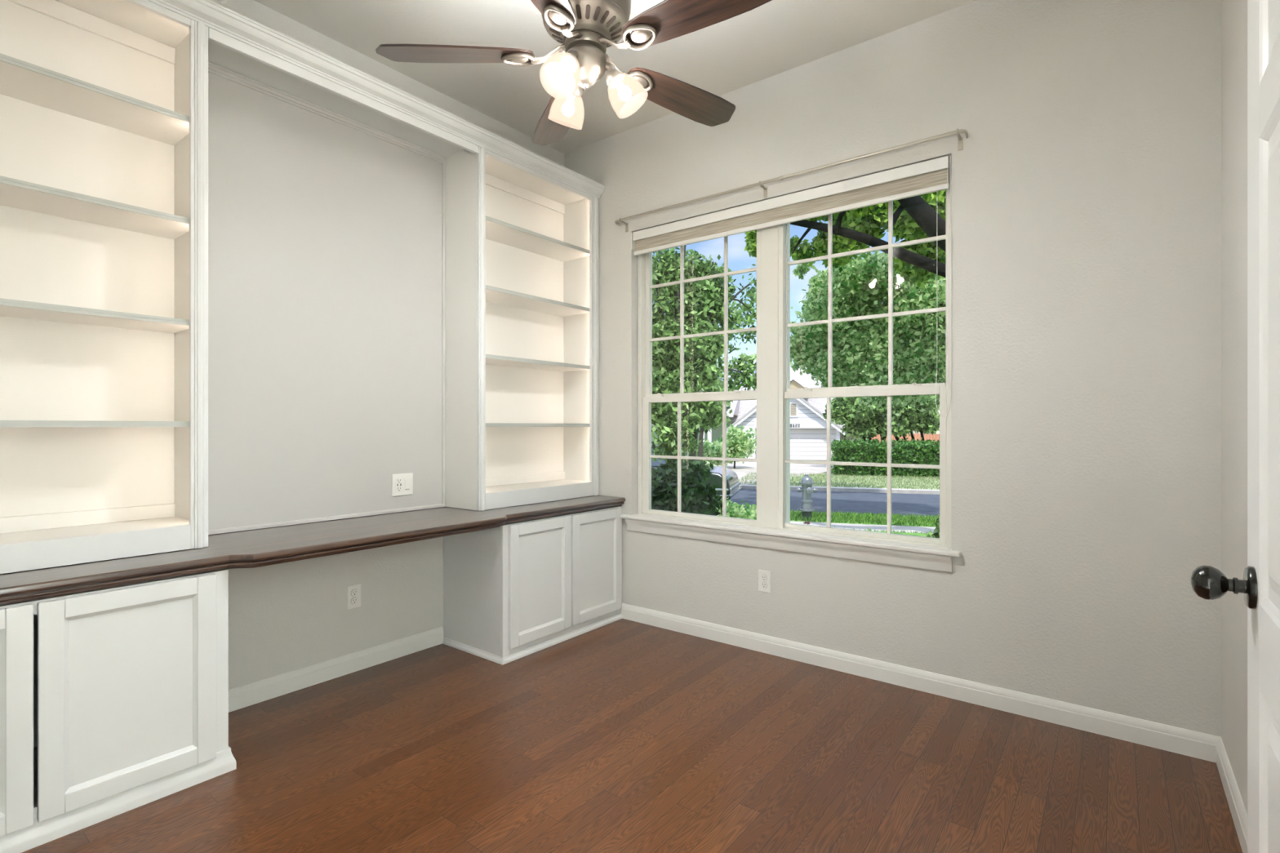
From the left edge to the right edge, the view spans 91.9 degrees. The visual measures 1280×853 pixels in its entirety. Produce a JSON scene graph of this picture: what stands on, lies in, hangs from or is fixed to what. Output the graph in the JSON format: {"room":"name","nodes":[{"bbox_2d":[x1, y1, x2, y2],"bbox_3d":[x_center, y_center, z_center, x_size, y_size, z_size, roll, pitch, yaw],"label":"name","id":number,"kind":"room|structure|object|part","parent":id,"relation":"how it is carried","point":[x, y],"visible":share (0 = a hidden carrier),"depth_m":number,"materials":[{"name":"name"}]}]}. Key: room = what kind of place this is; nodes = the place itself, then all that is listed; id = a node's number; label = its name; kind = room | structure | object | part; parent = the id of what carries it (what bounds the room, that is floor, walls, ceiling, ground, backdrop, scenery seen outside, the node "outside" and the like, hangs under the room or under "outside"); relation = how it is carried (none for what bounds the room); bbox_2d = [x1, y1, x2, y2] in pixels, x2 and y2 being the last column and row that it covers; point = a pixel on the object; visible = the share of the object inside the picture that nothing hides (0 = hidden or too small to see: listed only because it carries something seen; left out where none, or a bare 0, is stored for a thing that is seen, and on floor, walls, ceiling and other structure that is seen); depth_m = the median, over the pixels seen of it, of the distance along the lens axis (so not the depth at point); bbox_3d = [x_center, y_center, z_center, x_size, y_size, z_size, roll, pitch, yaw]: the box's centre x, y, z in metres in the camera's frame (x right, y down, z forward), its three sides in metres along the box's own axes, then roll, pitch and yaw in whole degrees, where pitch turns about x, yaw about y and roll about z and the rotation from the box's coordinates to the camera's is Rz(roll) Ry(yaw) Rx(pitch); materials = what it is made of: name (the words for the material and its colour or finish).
{"room":"office","nodes":[
{"label":"office","id":0,"kind":"room"},
{"bbox_2d":[210,0,564,689],"bbox_3d":[-1.523,-0.100,3.011,0.150,3.500,3.440,0,0,38],"label":"wall","id":1,"kind":"structure","parent":0,"point":[285,617],"depth_m":2.97,"materials":[{"name":"grey paint"}]},
{"bbox_2d":[208,62,446,534],"bbox_3d":[-1.452,-0.528,2.949,0.034,1.943,1.219,0,0,38],"label":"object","id":2,"kind":"structure","parent":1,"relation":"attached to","point":[326,228],"depth_m":2.89,"materials":[{"name":"grey paint"}]},
{"bbox_2d":[391,472,413,496],"bbox_3d":[-1.236,0.302,3.229,0.011,0.114,0.117,0,0,38],"label":"wall outlet","id":3,"kind":"object","parent":2,"relation":"attached to","point":[402,483],"visible":1,"depth_m":3.23,"materials":[{"name":"white plastic"}]},
{"bbox_2d":[395,478,401,491],"bbox_3d":[-1.248,0.302,3.210,0.003,0.066,0.033,0,0,38],"label":"receptacle","id":4,"kind":"object","parent":3,"relation":"attached to","point":[398,481],"depth_m":3.21,"materials":[{"name":"white plastic"}]},
{"bbox_2d":[404,477,409,490],"bbox_3d":[-1.219,0.302,3.245,0.005,0.066,0.033,0,0,38],"label":"rocker switch","id":5,"kind":"object","parent":3,"relation":"attached to","point":[406,480],"depth_m":3.24,"materials":[{"name":"white plastic"}]},
{"bbox_2d":[228,626,443,712],"bbox_3d":[-1.463,1.155,2.954,0.015,0.091,1.213,0,0,38],"label":"baseboard","id":6,"kind":"structure","parent":1,"relation":"attached to","point":[250,694],"depth_m":2.93,"materials":[{"name":"white paint"}]},
{"bbox_2d":[208,26,478,157],"bbox_3d":[-1.337,-1.484,2.860,0.300,0.101,1.219,0,0,38],"label":"header","id":7,"kind":"object","parent":1,"relation":"attached to","point":[228,52],"visible":0.49,"depth_m":2.75,"materials":[{"name":"white paint"}]},
{"bbox_2d":[147,0,604,199],"bbox_3d":[-1.195,-1.508,2.757,0.048,0.073,3.120,0,0,38],"label":"crown molding","id":8,"kind":"structure","parent":7,"relation":"attached to","point":[212,15],"depth_m":2.71,"materials":[{"name":"white paint"}]},
{"bbox_2d":[346,583,360,609],"bbox_3d":[-1.401,0.834,3.038,0.009,0.114,0.070,0,0,38],"label":"wall outlet","id":9,"kind":"object","parent":1,"relation":"attached to","point":[353,592],"visible":1,"depth_m":3.03,"materials":[{"name":"white plastic"}]},
{"bbox_2d":[351,589,357,595],"bbox_3d":[-1.399,0.815,3.037,0.003,0.033,0.033,0,0,38],"label":"receptacle","id":10,"kind":"object","parent":9,"relation":"attached to","point":[353,592],"depth_m":3.03,"materials":[{"name":"white plastic"}]},
{"bbox_2d":[351,596,357,604],"bbox_3d":[-1.400,0.854,3.037,0.001,0.035,0.035,0,0,38],"label":"receptacle","id":11,"kind":"object","parent":9,"relation":"attached to","point":[353,599],"depth_m":3.04,"materials":[{"name":"white plastic"}]},
{"bbox_2d":[253,0,975,153],"bbox_3d":[0.420,-1.910,1.518,5.050,0.120,3.440,0,0,38],"label":"ceiling","id":12,"kind":"structure","parent":0,"point":[775,37],"depth_m":2.96,"materials":[{"name":"white paint"}]},
{"bbox_2d":[375,0,772,145],"bbox_3d":[-0.127,-1.422,1.959,1.218,0.854,1.251,0,0,38],"label":"ceiling fan","id":13,"kind":"object","parent":12,"relation":"hanging from","point":[584,29],"visible":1,"depth_m":1.93,"materials":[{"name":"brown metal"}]},
{"bbox_3d":[-0.585,-1.179,1.963,0.495,0.035,0.140,0,0,-2],"label":"blade","id":14,"kind":"part","parent":13,"relation":"part of","materials":[{"name":"brown wood"}]},
{"bbox_3d":[-0.288,-1.179,1.582,0.140,0.035,0.495,0,0,16],"label":"blade","id":15,"kind":"part","parent":13,"relation":"part of","materials":[{"name":"brown wood"}]},
{"bbox_3d":[-0.314,-1.179,2.363,0.140,0.035,0.495,0,0,-20],"label":"blade","id":16,"kind":"part","parent":13,"relation":"part of","materials":[{"name":"brown wood"}]},
{"bbox_3d":[-0.234,-1.061,1.856,0.119,0.132,0.128,0,0,38],"label":"lamp shade","id":17,"kind":"part","parent":13,"relation":"part of","materials":[{"name":"white glass"}]},
{"bbox_3d":[-0.227,-1.079,1.872,0.042,0.069,0.058,0,0,38],"label":"light bulb","id":18,"kind":"part","parent":13,"relation":"part of","materials":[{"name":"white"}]},
{"bbox_3d":[-0.245,-1.061,2.093,0.128,0.132,0.121,0,0,38],"label":"lamp shade","id":19,"kind":"part","parent":13,"relation":"part of","materials":[{"name":"white glass"}]},
{"bbox_3d":[-0.206,-1.141,1.911,0.041,0.048,0.065,0,0,38],"label":"lamp arm","id":20,"kind":"part","parent":13,"relation":"part of","materials":[{"name":"silver metal"}]},
{"bbox_3d":[-0.101,-1.141,1.978,0.065,0.048,0.040,0,0,-11],"label":"lamp arm","id":21,"kind":"part","parent":13,"relation":"part of","materials":[{"name":"silver metal"}]},
{"bbox_3d":[-0.036,-1.061,1.984,0.125,0.132,0.124,0,0,38],"label":"lamp shade","id":22,"kind":"part","parent":13,"relation":"part of","materials":[{"name":"white glass"}]},
{"bbox_3d":[0.151,-1.179,2.229,0.495,0.035,0.140,0,0,-38],"label":"blade","id":23,"kind":"part","parent":13,"relation":"part of","materials":[{"name":"brown wood"}]},
{"bbox_3d":[0.167,-1.179,1.746,0.495,0.035,0.140,0,0,34],"label":"blade","id":24,"kind":"part","parent":13,"relation":"part of","materials":[{"name":"brown wood"}]},
{"bbox_2d":[21,618,1242,852],"bbox_3d":[0.429,1.225,1.505,4.820,0.050,3.170,0,0,38],"label":"floor","id":25,"kind":"structure","parent":0,"point":[622,735],"depth_m":2.14,"materials":[{"name":"brown wood"}]},
{"bbox_2d":[0,568,235,852],"bbox_3d":[-1.912,0.851,1.948,0.524,0.699,0.960,0,0,38],"label":"base cabinet","id":26,"kind":"object","parent":25,"relation":"on","point":[114,701],"visible":0.99,"depth_m":1.91,"materials":[{"name":"white paint"}]},
{"bbox_3d":[-1.858,0.820,1.605,0.020,0.628,0.412,0,0,38],"label":"cabinet door","id":27,"kind":"part","parent":26,"relation":"part of","materials":[{"name":"white paint"}]},
{"bbox_3d":[-1.907,1.163,1.944,0.505,0.075,0.960,0,0,38],"label":"moulding","id":28,"kind":"part","parent":26,"relation":"part of","materials":[{"name":"white paint"}]},
{"bbox_3d":[-1.591,0.820,1.952,0.020,0.628,0.443,0,0,38],"label":"cabinet door","id":29,"kind":"part","parent":26,"relation":"part of","materials":[{"name":"white paint"}]},
{"bbox_2d":[442,506,622,665],"bbox_3d":[-0.600,0.851,3.656,0.524,0.699,0.965,0,0,38],"label":"base cabinet","id":30,"kind":"object","parent":25,"relation":"on","point":[512,592],"visible":0.97,"depth_m":3.35,"materials":[{"name":"white paint"}]},
{"bbox_2d":[0,495,625,605],"bbox_3d":[-1.231,0.472,2.784,0.586,0.054,3.119,0,0,38],"label":"countertop","id":31,"kind":"structure","parent":30,"relation":"on","point":[256,548],"depth_m":2.38,"materials":[{"name":"brown wood"}]},
{"bbox_2d":[0,0,208,573],"bbox_3d":[-1.996,-0.531,2.001,0.323,1.948,0.942,0,0,38],"label":"bookcase","id":32,"kind":"object","parent":31,"relation":"on","point":[104,104],"visible":0.99,"depth_m":2.23,"materials":[{"name":"white paint"}]},
{"bbox_3d":[-2.107,0.329,2.086,0.014,0.052,0.898,0,0,38],"label":"rail","id":33,"kind":"part","parent":32,"relation":"part of","materials":[{"name":"white paint"}]},
{"bbox_3d":[-2.107,-1.458,2.086,0.014,0.060,0.898,0,0,38],"label":"rail","id":34,"kind":"part","parent":32,"relation":"part of","materials":[{"name":"white paint"}]},
{"bbox_3d":[-2.005,-0.378,2.008,0.271,0.019,0.896,0,0,38],"label":"shelf","id":35,"kind":"part","parent":32,"relation":"part of","materials":[{"name":"white paint"}]},
{"bbox_3d":[-2.005,-0.748,2.008,0.271,0.019,0.896,0,0,38],"label":"shelf","id":36,"kind":"part","parent":32,"relation":"part of","materials":[{"name":"white paint"}]},
{"bbox_3d":[-2.005,-1.117,2.008,0.271,0.019,0.896,0,0,38],"label":"shelf","id":37,"kind":"part","parent":32,"relation":"part of","materials":[{"name":"white paint"}]},
{"bbox_2d":[444,146,599,511],"bbox_3d":[-0.674,-0.531,3.721,0.323,1.948,0.951,0,0,38],"label":"bookcase","id":38,"kind":"object","parent":31,"relation":"on","point":[522,243],"visible":1,"depth_m":3.78,"materials":[{"name":"white paint"}]},
{"bbox_3d":[-0.797,-0.567,3.815,0.014,1.843,0.907,0,0,38],"label":"panel","id":39,"kind":"part","parent":38,"relation":"part of","materials":[{"name":"white paint"}]},
{"bbox_3d":[-0.785,0.329,3.807,0.014,0.052,0.907,0,0,38],"label":"rail","id":40,"kind":"part","parent":38,"relation":"part of","materials":[{"name":"white paint"}]},
{"bbox_3d":[-0.785,-1.458,3.807,0.014,0.060,0.907,0,0,38],"label":"rail","id":41,"kind":"part","parent":38,"relation":"part of","materials":[{"name":"white paint"}]},
{"bbox_3d":[-0.684,-0.378,3.729,0.271,0.019,0.905,0,0,38],"label":"shelf","id":42,"kind":"part","parent":38,"relation":"part of","materials":[{"name":"white paint"}]},
{"bbox_3d":[-0.684,-0.748,3.729,0.271,0.019,0.905,0,0,38],"label":"shelf","id":43,"kind":"part","parent":38,"relation":"part of","materials":[{"name":"white paint"}]},
{"bbox_3d":[-0.684,-1.117,3.729,0.271,0.019,0.905,0,0,38],"label":"shelf","id":44,"kind":"part","parent":38,"relation":"part of","materials":[{"name":"white paint"}]},
{"bbox_3d":[-0.597,1.185,3.653,0.501,0.030,0.965,0,0,38],"label":"moulding","id":45,"kind":"part","parent":30,"relation":"part of","materials":[{"name":"white paint"}]},
{"bbox_3d":[-0.530,0.820,3.333,0.020,0.628,0.444,0,0,38],"label":"cabinet door","id":46,"kind":"part","parent":30,"relation":"part of","materials":[{"name":"white paint"}]},
{"bbox_3d":[-0.413,0.851,3.521,0.020,0.699,0.951,0,0,38],"label":"frame","id":47,"kind":"part","parent":30,"relation":"part of","materials":[{"name":"white paint"}]},
{"bbox_3d":[-0.254,0.820,3.693,0.020,0.628,0.439,0,0,38],"label":"cabinet door","id":48,"kind":"part","parent":30,"relation":"part of","materials":[{"name":"white paint"}]},
{"bbox_2d":[564,0,1221,737],"bbox_3d":[1.425,-0.100,2.814,4.765,3.500,0.160,0,0,38],"label":"wall","id":49,"kind":"structure","parent":0,"point":[1086,177],"depth_m":2.56,"materials":[{"name":"grey paint"}]},
{"bbox_2d":[637,229,760,527],"bbox_3d":[0.351,-0.329,3.670,0.849,1.766,0.092,0,0,38],"label":"window","id":50,"kind":"structure","parent":49,"relation":"in","point":[645,286],"depth_m":3.74,"materials":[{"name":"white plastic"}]},
{"bbox_3d":[0.338,0.177,3.650,0.793,0.725,0.034,0,0,38],"label":"sash","id":51,"kind":"part","parent":50,"relation":"part of","materials":[{"name":"white plastic"}]},
{"bbox_3d":[0.361,-0.677,3.680,0.793,1.010,0.032,0,0,38],"label":"sash","id":52,"kind":"part","parent":50,"relation":"part of","materials":[{"name":"white plastic"}]},
{"bbox_2d":[758,569,770,592],"bbox_3d":[0.661,0.823,3.294,0.070,0.114,0.009,0,0,38],"label":"wall outlet","id":53,"kind":"object","parent":49,"relation":"attached to","point":[764,576],"visible":1,"depth_m":3.29,"materials":[{"name":"white plastic"}]},
{"bbox_2d":[760,574,767,581],"bbox_3d":[0.659,0.803,3.292,0.035,0.035,0.003,0,0,38],"label":"receptacle","id":54,"kind":"object","parent":53,"relation":"attached to","point":[763,577],"depth_m":3.29,"materials":[{"name":"white plastic"}]},
{"bbox_2d":[760,582,767,588],"bbox_3d":[0.659,0.843,3.292,0.035,0.035,0.003,0,0,38],"label":"receptacle","id":55,"kind":"object","parent":53,"relation":"attached to","point":[763,584],"depth_m":3.29,"materials":[{"name":"white plastic"}]},
{"bbox_2d":[760,225,778,528],"bbox_3d":[0.724,-0.332,3.377,0.104,1.760,0.093,0,0,38],"label":"trim","id":56,"kind":"structure","parent":49,"relation":"attached to","point":[769,236],"depth_m":3.34,"materials":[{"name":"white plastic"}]},
{"bbox_2d":[625,518,952,572],"bbox_3d":[0.645,0.608,3.291,1.836,0.072,0.034,0,0,38],"label":"trim","id":57,"kind":"structure","parent":49,"relation":"attached to","point":[917,560],"depth_m":3.14,"materials":[{"name":"white paint"}]},
{"bbox_2d":[620,513,960,557],"bbox_3d":[0.666,0.559,3.324,1.916,0.022,0.127,0,0,38],"label":"trim","id":58,"kind":"structure","parent":49,"relation":"attached to","point":[915,548],"depth_m":3.15,"materials":[{"name":"white paint"}]},
{"bbox_2d":[614,128,968,232],"bbox_3d":[0.632,-1.249,3.276,1.971,0.068,0.074,0,0,38],"label":"curtain rod","id":59,"kind":"object","parent":49,"relation":"attached to","point":[960,140],"visible":1,"depth_m":3.09,"materials":[{"name":"beige paint"}]},
{"bbox_2d":[777,159,951,547],"bbox_3d":[1.104,-0.329,3.091,0.850,1.766,0.092,0,0,38],"label":"window","id":60,"kind":"structure","parent":49,"relation":"in","point":[786,393],"depth_m":3.05,"materials":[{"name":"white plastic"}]},
{"bbox_2d":[631,155,951,416],"bbox_3d":[0.678,-0.624,3.315,1.808,1.160,0.070,0,0,38],"label":"window shade","id":61,"kind":"object","parent":60,"relation":"attached to","point":[929,176],"visible":1,"depth_m":3.15,"materials":[{"name":"white fabric"}]},
{"bbox_3d":[0.673,-1.074,3.308,1.784,0.024,0.018,0,0,38],"label":"rail","id":62,"kind":"part","parent":61,"relation":"part of","materials":[{"name":"white paint"}]},
{"bbox_3d":[1.356,-0.603,2.782,0.054,1.114,0.050,0,0,38],"label":"pull chain","id":63,"kind":"part","parent":61,"relation":"part of","materials":[{"name":"white plastic"}]},
{"bbox_3d":[1.368,-0.622,2.747,0.023,1.156,0.006,0,0,21],"label":"cord","id":64,"kind":"part","parent":61,"relation":"part of","materials":[{"name":"white plastic"}]},
{"bbox_3d":[1.081,0.184,3.083,0.760,0.665,0.004,0,0,38],"label":"glass pane","id":65,"kind":"part","parent":60,"relation":"part of","materials":[{"name":"clear glass"}]},
{"bbox_3d":[1.090,0.177,3.073,0.790,0.725,0.034,0,0,38],"label":"sash","id":66,"kind":"part","parent":60,"relation":"part of","materials":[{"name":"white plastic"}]},
{"bbox_3d":[1.109,-0.677,3.105,0.798,1.010,0.032,0,0,38],"label":"sash","id":67,"kind":"part","parent":60,"relation":"part of","materials":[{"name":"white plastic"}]},
{"bbox_2d":[620,603,1221,763],"bbox_3d":[0.978,1.155,3.047,2.758,0.091,0.015,0,0,38],"label":"baseboard","id":68,"kind":"structure","parent":49,"relation":"attached to","point":[1197,744],"depth_m":2.72,"materials":[{"name":"white paint"}]},
{"bbox_2d":[1221,0,1247,813],"bbox_3d":[1.170,-0.325,0.936,0.120,3.050,3.130,0,0,38],"label":"wall","id":69,"kind":"structure","parent":0,"point":[1233,12],"depth_m":1.98,"materials":[{"name":"grey paint"}]},
{"bbox_2d":[1216,738,1247,852],"bbox_3d":[1.356,1.155,1.289,0.015,0.091,2.316,0,0,38],"label":"baseboard","id":70,"kind":"structure","parent":69,"relation":"attached to","point":[1237,810],"depth_m":1.92,"materials":[{"name":"white paint"}]},
{"bbox_2d":[1191,0,1279,852],"bbox_3d":[0.774,0.176,0.720,0.155,2.023,0.770,0,0,38],"label":"door","id":71,"kind":"structure","parent":69,"relation":"in","point":[1260,586],"depth_m":0.94,"materials":[{"name":"white paint"}]},
{"bbox_3d":[0.941,0.255,1.002,0.075,0.066,0.066,0,0,38],"label":"knob","id":72,"kind":"part","parent":71,"relation":"part of","materials":[{"name":"brown metal"}]},
{"bbox_3d":[0.889,-0.623,0.844,0.035,0.205,0.224,0,0,38],"label":"panel","id":73,"kind":"part","parent":71,"relation":"part of","materials":[{"name":"white paint"}]},
{"bbox_3d":[0.889,-0.085,0.844,0.035,0.710,0.224,0,0,38],"label":"panel","id":74,"kind":"part","parent":71,"relation":"part of","materials":[{"name":"white paint"}]},
{"bbox_3d":[0.889,0.700,0.844,0.035,0.600,0.224,0,0,38],"label":"panel","id":75,"kind":"part","parent":71,"relation":"part of","materials":[{"name":"white paint"}]},
{"label":"outside","id":76,"kind":"structure","parent":0,"visible":0},
{"bbox_2d":[704,460,939,489],"bbox_3d":[18.965,2.065,47.579,123.597,0.530,94.184,0,0,38],"label":"lawn","id":77,"kind":"structure","parent":76,"point":[917,484],"depth_m":23.21,"materials":[{"name":"green plant"}]},
{"bbox_2d":[652,357,724,374],"bbox_3d":[3.800,-3.409,62.047,9.827,11.024,9.299,0,0,38],"label":"tree","id":78,"kind":"object","parent":77,"relation":"on","point":[721,357],"visible":0.02,"depth_m":60.65,"materials":[{"name":"green plant"}]},
{"bbox_2d":[728,352,793,365],"bbox_3d":[14.202,-3.674,75.114,9.801,11.555,8.223,0,0,38],"label":"tree","id":79,"kind":"object","parent":77,"relation":"on","point":[753,356],"visible":0.02,"depth_m":75.25,"materials":[{"name":"green plant"}]},
{"bbox_2d":[651,360,933,460],"bbox_3d":[10.336,-1.500,43.839,18.500,7.200,12.030,0,0,16],"label":"house","id":80,"kind":"structure","parent":77,"relation":"on","point":[808,427],"depth_m":38.68,"materials":[{"name":"white"}]},
{"bbox_2d":[790,401,799,417],"bbox_3d":[9.471,-1.050,38.255,0.660,0.940,0.060,0,0,16],"label":"gable vent","id":81,"kind":"object","parent":80,"relation":"attached to","point":[794,406],"depth_m":38.24,"materials":[{"name":"white"}]},
{"bbox_3d":[9.757,1.085,38.687,4.950,2.030,0.050,0,0,16],"label":"garage door","id":82,"kind":"part","parent":80,"relation":"part of","materials":[{"name":"white"}]},
{"bbox_2d":[822,396,894,443],"bbox_3d":[11.135,-0.218,30.618,4.107,3.780,2.948,0,0,-11],"label":"tree","id":83,"kind":"object","parent":77,"relation":"on","point":[864,421],"visible":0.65,"depth_m":30.03,"materials":[{"name":"green plant"}]},
{"bbox_2d":[831,437,939,477],"bbox_3d":[11.550,1.406,26.532,6.787,1.933,1.608,0,0,16],"label":"hedge","id":84,"kind":"object","parent":77,"relation":"on","point":[903,451],"visible":0.61,"depth_m":26.41,"materials":[{"name":"green plant"}]},
{"bbox_2d":[871,432,939,444],"bbox_3d":[14.827,1.225,33.271,4.600,1.750,0.160,0,0,16],"label":"wooden fence","id":85,"kind":"object","parent":77,"relation":"on","point":[936,437],"visible":0.05,"depth_m":33.19,"materials":[{"name":"brown wood"}]},
{"bbox_2d":[878,394,939,443],"bbox_3d":[13.077,-0.327,29.638,3.160,3.914,2.785,0,0,-24],"label":"tree","id":86,"kind":"object","parent":77,"relation":"on","point":[909,420],"visible":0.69,"depth_m":29.02,"materials":[{"name":"green plant"}]},
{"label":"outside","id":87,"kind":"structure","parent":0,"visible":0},
{"bbox_2d":[811,524,928,537],"bbox_3d":[-2.451,1.880,6.566,44.357,0.440,11.906,0,0,16],"label":"lawn","id":88,"kind":"structure","parent":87,"point":[900,533],"depth_m":10.29,"materials":[{"name":"green plant"}]},
{"bbox_2d":[651,450,728,515],"bbox_3d":[0.317,1.001,5.161,1.074,1.607,1.164,0,0,34],"label":"bush","id":89,"kind":"object","parent":88,"relation":"on","point":[696,497],"visible":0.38,"depth_m":5.05,"materials":[{"name":"green plant"}]},
{"bbox_2d":[651,244,756,462],"bbox_3d":[0.594,-0.004,6.392,2.070,3.815,0.960,0,0,-17],"label":"leafy tree","id":90,"kind":"object","parent":88,"relation":"on","point":[701,353],"visible":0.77,"depth_m":6.26,"materials":[{"name":"green plant"}]},
{"bbox_2d":[713,497,756,519],"bbox_3d":[1.096,1.181,7.354,1.180,0.630,1.203,0,0,38],"label":"plant","id":91,"kind":"object","parent":88,"relation":"on","point":[735,510],"visible":0.21,"depth_m":7.34,"materials":[{"name":"green plant"}]},
{"bbox_2d":[743,189,946,288],"bbox_3d":[3.104,-2.298,11.285,7.610,8.604,4.330,0,0,38],"label":"tree","id":92,"kind":"object","parent":88,"relation":"on","point":[914,218],"visible":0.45,"depth_m":10.02,"materials":[{"name":"green plant"}]},
{"bbox_2d":[924,515,939,537],"bbox_3d":[2.736,1.106,5.641,0.327,0.622,0.340,0,0,-14],"label":"plant","id":93,"kind":"object","parent":88,"relation":"on","point":[935,534],"visible":0.09,"depth_m":5.63,"materials":[{"name":"green plant"}]},
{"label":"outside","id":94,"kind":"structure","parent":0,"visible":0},
{"bbox_2d":[790,521,936,533],"bbox_3d":[-0.500,1.975,12.668,44.000,0.260,0.900,0,0,16],"label":"sidewalk","id":95,"kind":"structure","parent":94,"point":[846,526],"depth_m":11.41,"materials":[{"name":"concrete"}]},
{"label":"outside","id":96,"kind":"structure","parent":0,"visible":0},
{"bbox_2d":[720,488,939,516],"bbox_3d":[2.091,2.183,18.029,54.000,0.365,7.400,0,0,16],"label":"street","id":97,"kind":"structure","parent":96,"point":[927,504],"depth_m":16.87,"materials":[{"name":"grey asphalt"}]},
{"bbox_2d":[651,444,741,500],"bbox_3d":[0.111,1.260,16.041,4.780,1.540,1.820,0,0,16],"label":"parked car","id":98,"kind":"object","parent":97,"relation":"on","point":[716,477],"visible":0.17,"depth_m":14.92,"materials":[{"name":"grey paint"}]},
{"bbox_3d":[-0.242,0.745,16.153,2.978,0.470,1.667,0,0,16],"label":"cabin glass","id":99,"kind":"part","parent":98,"relation":"part of","materials":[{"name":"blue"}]},
{"bbox_3d":[2.135,1.550,15.445,0.560,0.200,1.800,0,0,16],"label":"bumper trim","id":100,"kind":"part","parent":98,"relation":"part of","materials":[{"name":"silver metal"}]},
{"bbox_2d":[742,484,939,494],"bbox_3d":[3.168,2.197,21.751,54.000,0.305,0.350,0,0,16],"label":"curb","id":101,"kind":"object","parent":97,"relation":"on","point":[745,486],"depth_m":20.38,"materials":[{"name":"concrete"}]},
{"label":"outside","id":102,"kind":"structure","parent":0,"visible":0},
{"bbox_2d":[715,461,834,488],"bbox_3d":[5.324,2.120,29.866,7.598,0.160,20.236,0,0,31],"label":"driveway","id":103,"kind":"structure","parent":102,"point":[741,470],"depth_m":30.54,"materials":[{"name":"concrete"}]},
{"bbox_2d":[684,366,734,461],"bbox_3d":[2.480,-0.389,27.349,3.690,5.183,4.023,0,0,38],"label":"tree","id":104,"kind":"object","parent":103,"relation":"on","point":[720,382],"visible":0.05,"depth_m":26.91,"materials":[{"name":"green plant"}]},
{"bbox_2d":[688,423,756,468],"bbox_3d":[3.961,0.985,30.900,4.010,2.435,2.635,0,0,-23],"label":"shrub","id":105,"kind":"object","parent":103,"relation":"on","point":[735,436],"visible":0.79,"depth_m":30.49,"materials":[{"name":"green plant"}]},
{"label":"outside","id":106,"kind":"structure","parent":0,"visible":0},
{"bbox_2d":[790,513,936,527],"bbox_3d":[-0.157,1.992,13.854,44.000,0.285,1.570,0,0,16],"label":"grass strip","id":107,"kind":"object","parent":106,"point":[816,521],"depth_m":11.90,"materials":[{"name":"green plant"}]},
{"bbox_2d":[796,474,817,519],"bbox_3d":[3.374,1.442,12.482,0.304,0.947,0.359,0,0,-32],"label":"fire hydrant","id":108,"kind":"object","parent":107,"relation":"on","point":[806,482],"visible":0.98,"depth_m":12.41,"materials":[{"name":"silver metal"}]},
{"bbox_2d":[790,508,939,526],"bbox_3d":[3.251,1.823,12.870,8.166,0.123,1.602,0,0,16],"label":"grass","id":109,"kind":"structure","parent":107,"relation":"on","point":[846,517],"depth_m":12.34,"materials":[{"name":"green plant"}]},
{"bbox_2d":[790,217,946,416],"bbox_3d":[4.655,-2.761,14.963,8.412,9.726,4.976,0,0,18],"label":"oak tree","id":110,"kind":"object","parent":107,"relation":"on","point":[860,347],"visible":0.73,"depth_m":13.14,"materials":[{"name":"green plant"}]}
]}

